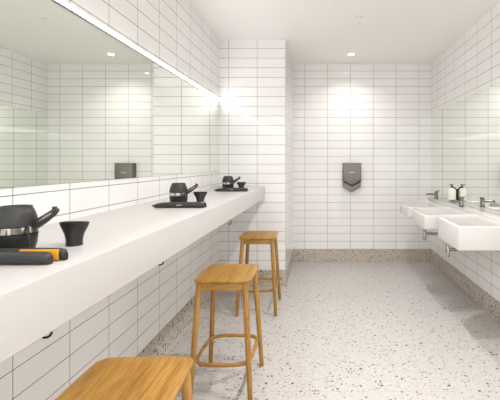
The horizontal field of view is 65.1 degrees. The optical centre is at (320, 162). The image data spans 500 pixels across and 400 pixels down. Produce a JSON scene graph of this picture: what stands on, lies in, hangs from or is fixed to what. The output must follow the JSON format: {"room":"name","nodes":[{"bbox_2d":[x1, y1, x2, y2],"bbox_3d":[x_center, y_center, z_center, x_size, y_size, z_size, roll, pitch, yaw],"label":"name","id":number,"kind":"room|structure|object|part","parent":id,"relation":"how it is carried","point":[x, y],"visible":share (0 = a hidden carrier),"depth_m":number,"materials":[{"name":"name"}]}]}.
{"room":"public restroom","nodes":[
{"label":"public restroom","id":0,"kind":"room"},
{"bbox_2d":[0,0,218,399],"bbox_3d":[-1.135,0.000,1.730,0.100,2.620,6.860,0,0,0],"label":"wall","id":1,"kind":"structure","parent":0,"point":[123,323],"depth_m":2.13,"materials":[{"name":"tile"}]},
{"bbox_2d":[0,0,219,187],"bbox_3d":[-1.076,-0.295,1.380,0.018,0.762,5.360,0,0,0],"label":"wall mirror","id":2,"kind":"object","parent":1,"relation":"attached to","point":[78,104],"depth_m":1.76,"materials":[{"name":"grey mirror"}]},
{"bbox_3d":[-1.076,-0.665,1.380,0.018,0.021,5.360,0,0,0],"label":"light strip","id":3,"kind":"part","parent":2,"relation":"part of","materials":[{"name":"white plastic"}]},
{"bbox_2d":[0,186,264,363],"bbox_3d":[-0.841,0.310,1.230,0.487,0.130,5.656,0,0,0],"label":"countertop","id":4,"kind":"structure","parent":1,"relation":"attached to","point":[121,245],"depth_m":1.12,"materials":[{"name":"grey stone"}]},
{"bbox_2d":[0,204,59,247],"bbox_3d":[-0.840,0.181,1.040,0.221,0.128,0.115,0,0,15],"label":"hair dryer","id":5,"kind":"object","parent":4,"relation":"on","point":[20,225],"visible":0.94,"depth_m":1.02,"materials":[{"name":"black plastic"}]},
{"bbox_3d":[-0.870,0.207,1.028,0.170,0.074,0.091,0,0,33],"label":"cord","id":6,"kind":"part","parent":5,"relation":"part of","materials":[{"name":"black plastic"}]},
{"bbox_3d":[-0.761,0.153,1.053,0.076,0.060,0.032,0,0,0],"label":"handle","id":7,"kind":"part","parent":5,"relation":"part of","materials":[{"name":"grey plastic"}]},
{"bbox_2d":[0,248,67,264],"bbox_3d":[-0.791,0.230,0.943,0.298,0.030,0.065,0,0,0],"label":"hair straightener","id":8,"kind":"object","parent":4,"relation":"on","point":[8,256],"visible":1,"depth_m":0.92,"materials":[{"name":"grey plastic"}]},
{"bbox_3d":[-0.789,0.230,0.925,0.270,0.029,0.028,0,0,0],"label":"arm","id":9,"kind":"part","parent":8,"relation":"part of","materials":[{"name":"grey plastic"}]},
{"bbox_3d":[-0.705,0.229,0.959,0.097,0.026,0.013,0,0,0],"label":"amber plate","id":10,"kind":"part","parent":8,"relation":"part of","materials":[{"name":"orange plastic"}]},
{"bbox_2d":[42,331,52,338],"bbox_3d":[-0.649,0.395,0.900,0.026,0.039,0.026,0,0,34],"label":"hook","id":11,"kind":"object","parent":4,"relation":"attached to","point":[51,333],"visible":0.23,"depth_m":0.90,"materials":[{"name":"black metal"}]},
{"bbox_2d":[59,221,89,246],"bbox_3d":[-0.736,0.210,1.140,0.085,0.069,0.045,0,0,0],"label":"cup","id":12,"kind":"object","parent":4,"relation":"on","point":[73,231],"visible":1,"depth_m":1.12,"materials":[{"name":"black plastic"}]},
{"bbox_2d":[152,202,206,207],"bbox_3d":[-0.780,0.230,2.101,0.290,0.030,0.051,0,0,0],"label":"hair straightener","id":13,"kind":"object","parent":4,"relation":"on","point":[163,204],"visible":1,"depth_m":2.08,"materials":[{"name":"grey plastic"}]},
{"bbox_2d":[169,183,197,201],"bbox_3d":[-0.838,0.181,2.230,0.221,0.128,0.115,0,0,15],"label":"hair dryer","id":14,"kind":"object","parent":4,"relation":"on","point":[178,192],"visible":0.9,"depth_m":2.20,"materials":[{"name":"grey plastic"}]},
{"bbox_3d":[-0.759,0.153,2.243,0.076,0.060,0.032,0,0,0],"label":"handle","id":15,"kind":"part","parent":14,"relation":"part of","materials":[{"name":"grey plastic"}]},
{"bbox_2d":[193,192,206,201],"bbox_3d":[-0.736,0.210,2.330,0.085,0.069,0.045,0,0,0],"label":"cup","id":16,"kind":"object","parent":4,"relation":"on","point":[200,196],"visible":0.88,"depth_m":2.31,"materials":[{"name":"black plastic"}]},
{"bbox_2d":[214,188,247,190],"bbox_3d":[-0.778,0.230,3.301,0.290,0.030,0.051,0,0,0],"label":"hair straightener","id":17,"kind":"object","parent":4,"relation":"on","point":[218,189],"visible":0.98,"depth_m":3.28,"materials":[{"name":"grey plastic"}]},
{"bbox_2d":[222,176,240,187],"bbox_3d":[-0.840,0.181,3.425,0.221,0.128,0.115,0,0,15],"label":"hair dryer","id":18,"kind":"object","parent":4,"relation":"on","point":[227,181],"visible":0.82,"depth_m":3.39,"materials":[{"name":"grey plastic"}]},
{"bbox_2d":[237,182,245,187],"bbox_3d":[-0.736,0.210,3.530,0.085,0.069,0.045,0,0,0],"label":"cup","id":19,"kind":"object","parent":4,"relation":"on","point":[240,184],"visible":0.8,"depth_m":3.51,"materials":[{"name":"black plastic"}]},
{"bbox_2d":[137,291,210,356],"bbox_3d":[-1.082,1.225,1.230,0.006,0.170,5.660,0,0,0],"label":"baseboard","id":20,"kind":"structure","parent":1,"relation":"attached to","point":[159,345],"depth_m":2.78,"materials":[{"name":"stone"}]},
{"bbox_2d":[219,40,292,269],"bbox_3d":[-0.730,0.000,4.560,0.710,2.620,1.000,0,0,0],"label":"wall","id":21,"kind":"structure","parent":0,"point":[256,76],"depth_m":4.06,"materials":[{"name":"tile"}]},
{"bbox_2d":[249,270,285,285],"bbox_3d":[-0.727,1.225,4.057,0.716,0.170,0.006,0,0,0],"label":"baseboard","id":22,"kind":"structure","parent":21,"relation":"attached to","point":[261,273],"depth_m":4.05,"materials":[{"name":"stone"}]},
{"bbox_2d":[286,250,292,284],"bbox_3d":[-0.372,1.225,4.560,0.006,0.170,1.000,0,0,0],"label":"baseboard","id":23,"kind":"structure","parent":21,"relation":"attached to","point":[289,266],"depth_m":4.47,"materials":[{"name":"stone"}]},
{"bbox_2d":[162,262,499,399],"bbox_3d":[0.186,1.360,1.730,2.742,0.100,6.860,0,0,0],"label":"floor","id":24,"kind":"structure","parent":0,"point":[339,330],"depth_m":2.82,"materials":[{"name":"stone"}]},
{"bbox_2d":[55,356,192,399],"bbox_3d":[-0.570,0.978,1.100,0.358,0.666,0.426,0,0,-2],"label":"bar stool","id":25,"kind":"object","parent":24,"relation":"on","point":[150,377],"visible":1,"depth_m":1.15,"materials":[{"name":"brown wood"}]},
{"bbox_3d":[-0.430,0.987,1.277,0.033,0.648,0.094,0,0,34],"label":"leg","id":26,"kind":"part","parent":25,"relation":"part of","materials":[{"name":"brown wood"}]},
{"bbox_2d":[190,264,263,399],"bbox_3d":[-0.548,0.978,2.268,0.358,0.666,0.426,0,0,0],"label":"bar stool","id":27,"kind":"object","parent":24,"relation":"on","point":[216,277],"visible":1,"depth_m":2.12,"materials":[{"name":"brown wood"}]},
{"bbox_3d":[-0.693,0.987,2.095,0.033,0.648,0.094,0,0,35],"label":"leg","id":28,"kind":"part","parent":27,"relation":"part of","materials":[{"name":"brown wood"}]},
{"bbox_3d":[-0.693,0.987,2.441,0.033,0.648,0.094,0,0,-35],"label":"leg","id":29,"kind":"part","parent":27,"relation":"part of","materials":[{"name":"brown wood"}]},
{"bbox_3d":[-0.548,0.685,2.118,0.232,0.039,0.018,0,0,0],"label":"apron rail","id":30,"kind":"part","parent":27,"relation":"part of","materials":[{"name":"brown wood"}]},
{"bbox_3d":[-0.548,0.656,2.268,0.324,0.022,0.358,0,0,0],"label":"seat","id":31,"kind":"part","parent":27,"relation":"part of","materials":[{"name":"brown wood"}]},
{"bbox_3d":[-0.403,0.987,2.095,0.033,0.648,0.094,0,0,-35],"label":"leg","id":32,"kind":"part","parent":27,"relation":"part of","materials":[{"name":"brown wood"}]},
{"bbox_3d":[-0.403,0.987,2.441,0.033,0.648,0.094,0,0,35],"label":"leg","id":33,"kind":"part","parent":27,"relation":"part of","materials":[{"name":"brown wood"}]},
{"bbox_2d":[235,231,280,316],"bbox_3d":[-0.558,0.978,3.470,0.358,0.666,0.426,0,0,-1],"label":"bar stool","id":34,"kind":"object","parent":24,"relation":"on","point":[248,237],"visible":0.75,"depth_m":3.31,"materials":[{"name":"brown wood"}]},
{"bbox_3d":[-0.699,0.987,3.294,0.033,0.648,0.094,0,0,34],"label":"leg","id":35,"kind":"part","parent":34,"relation":"part of","materials":[{"name":"brown wood"}]},
{"bbox_3d":[-0.706,0.987,3.640,0.033,0.648,0.094,0,0,-37],"label":"leg","id":36,"kind":"part","parent":34,"relation":"part of","materials":[{"name":"brown wood"}]},
{"bbox_3d":[-0.555,0.685,3.320,0.232,0.039,0.018,0,0,-1],"label":"apron rail","id":37,"kind":"part","parent":34,"relation":"part of","materials":[{"name":"brown wood"}]},
{"bbox_3d":[-0.558,0.656,3.470,0.324,0.022,0.358,0,0,-1],"label":"seat","id":38,"kind":"part","parent":34,"relation":"part of","materials":[{"name":"brown wood"}]},
{"bbox_3d":[-0.410,0.987,3.300,0.033,0.648,0.094,0,0,-37],"label":"leg","id":39,"kind":"part","parent":34,"relation":"part of","materials":[{"name":"brown wood"}]},
{"bbox_3d":[-0.417,0.987,3.646,0.033,0.648,0.094,0,0,34],"label":"leg","id":40,"kind":"part","parent":34,"relation":"part of","materials":[{"name":"brown wood"}]},
{"bbox_2d":[186,0,499,63],"bbox_3d":[0.186,-1.360,1.730,2.742,0.100,6.860,0,0,0],"label":"ceiling","id":41,"kind":"structure","parent":0,"point":[314,31],"depth_m":3.61,"materials":[{"name":"white paint"}]},
{"bbox_2d":[355,16,362,22],"bbox_3d":[0.340,-1.287,3.430,0.072,0.046,0.072,0,0,0],"label":"sprinkler","id":42,"kind":"object","parent":41,"relation":"attached to","point":[356,17],"visible":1,"depth_m":3.42,"materials":[{"name":"white plastic"}]},
{"bbox_2d":[293,64,430,248],"bbox_3d":[0.186,0.000,5.110,2.542,2.620,0.100,0,0,0],"label":"wall","id":43,"kind":"structure","parent":0,"point":[377,117],"depth_m":5.06,"materials":[{"name":"tile"}]},
{"bbox_2d":[343,163,360,191],"bbox_3d":[0.404,0.192,5.010,0.238,0.384,0.101,0,0,0],"label":"dryer","id":44,"kind":"object","parent":43,"relation":"attached to","point":[351,171],"visible":1,"depth_m":4.96,"materials":[{"name":"grey metal"}]},
{"bbox_2d":[293,249,430,261],"bbox_3d":[0.541,1.225,5.057,1.832,0.170,0.006,0,0,0],"label":"baseboard","id":45,"kind":"structure","parent":43,"relation":"attached to","point":[299,255],"depth_m":5.05,"materials":[{"name":"stone"}]},
{"bbox_2d":[431,3,499,302],"bbox_3d":[1.507,0.000,1.730,0.100,2.620,6.860,0,0,0],"label":"wall","id":46,"kind":"structure","parent":0,"point":[471,65],"depth_m":3.70,"materials":[{"name":"tile"}]},
{"bbox_2d":[428,197,499,220],"bbox_3d":[1.387,0.472,3.555,0.139,0.100,2.310,0,0,0],"label":"ledge","id":47,"kind":"object","parent":46,"relation":"attached to","point":[468,209],"visible":0.51,"depth_m":3.56,"materials":[{"name":"grey"}]},
{"bbox_2d":[400,200,445,239],"bbox_3d":[1.172,0.679,4.325,0.554,0.442,0.750,0,0,0],"label":"basin","id":48,"kind":"object","parent":47,"relation":"attached to","point":[406,207],"visible":0.65,"depth_m":4.46,"materials":[{"name":"grey ceramic"}]},
{"bbox_2d":[426,190,439,198],"bbox_3d":[1.308,0.371,4.480,0.165,0.102,0.048,0,0,0],"label":"tap","id":49,"kind":"object","parent":47,"relation":"on","point":[435,193],"visible":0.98,"depth_m":4.47,"materials":[{"name":"silver metal"}]},
{"bbox_2d":[413,207,468,256],"bbox_3d":[1.165,0.674,3.595,0.569,0.452,0.670,0,0,0],"label":"basin","id":50,"kind":"object","parent":47,"relation":"attached to","point":[426,218],"visible":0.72,"depth_m":3.60,"materials":[{"name":"grey ceramic"}]},
{"bbox_2d":[448,184,456,200],"bbox_3d":[1.408,0.318,4.080,0.088,0.182,0.064,0,0,0],"label":"soap dispenser","id":51,"kind":"object","parent":47,"relation":"on","point":[452,192],"visible":0.8,"depth_m":4.05,"materials":[{"name":"white plastic"}]},
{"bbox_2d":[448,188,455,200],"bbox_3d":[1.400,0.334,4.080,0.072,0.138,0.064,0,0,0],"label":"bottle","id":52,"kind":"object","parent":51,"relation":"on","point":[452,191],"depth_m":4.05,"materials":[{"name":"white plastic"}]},
{"bbox_2d":[448,196,464,206],"bbox_3d":[1.308,0.371,3.680,0.165,0.102,0.048,0,0,0],"label":"tap","id":53,"kind":"object","parent":47,"relation":"on","point":[461,199],"visible":1,"depth_m":3.67,"materials":[{"name":"silver metal"}]},
{"bbox_2d":[438,214,499,250],"bbox_3d":[1.122,0.513,2.913,0.388,0.166,0.653,0,0,0],"label":"basin","id":54,"kind":"object","parent":47,"relation":"attached to","point":[463,232],"visible":1,"depth_m":2.59,"materials":[{"name":"grey ceramic"}]},
{"bbox_2d":[431,82,499,214],"bbox_3d":[1.455,-0.117,2.730,0.004,1.079,4.660,0,0,0],"label":"wall mirror","id":55,"kind":"object","parent":46,"relation":"attached to","point":[465,133],"visible":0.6,"depth_m":3.74,"materials":[{"name":"grey mirror"}]},
{"bbox_2d":[431,249,499,323],"bbox_3d":[1.454,1.225,1.730,0.006,0.170,6.660,0,0,0],"label":"baseboard","id":56,"kind":"structure","parent":46,"relation":"attached to","point":[490,305],"depth_m":3.73,"materials":[{"name":"stone"}]}
]}

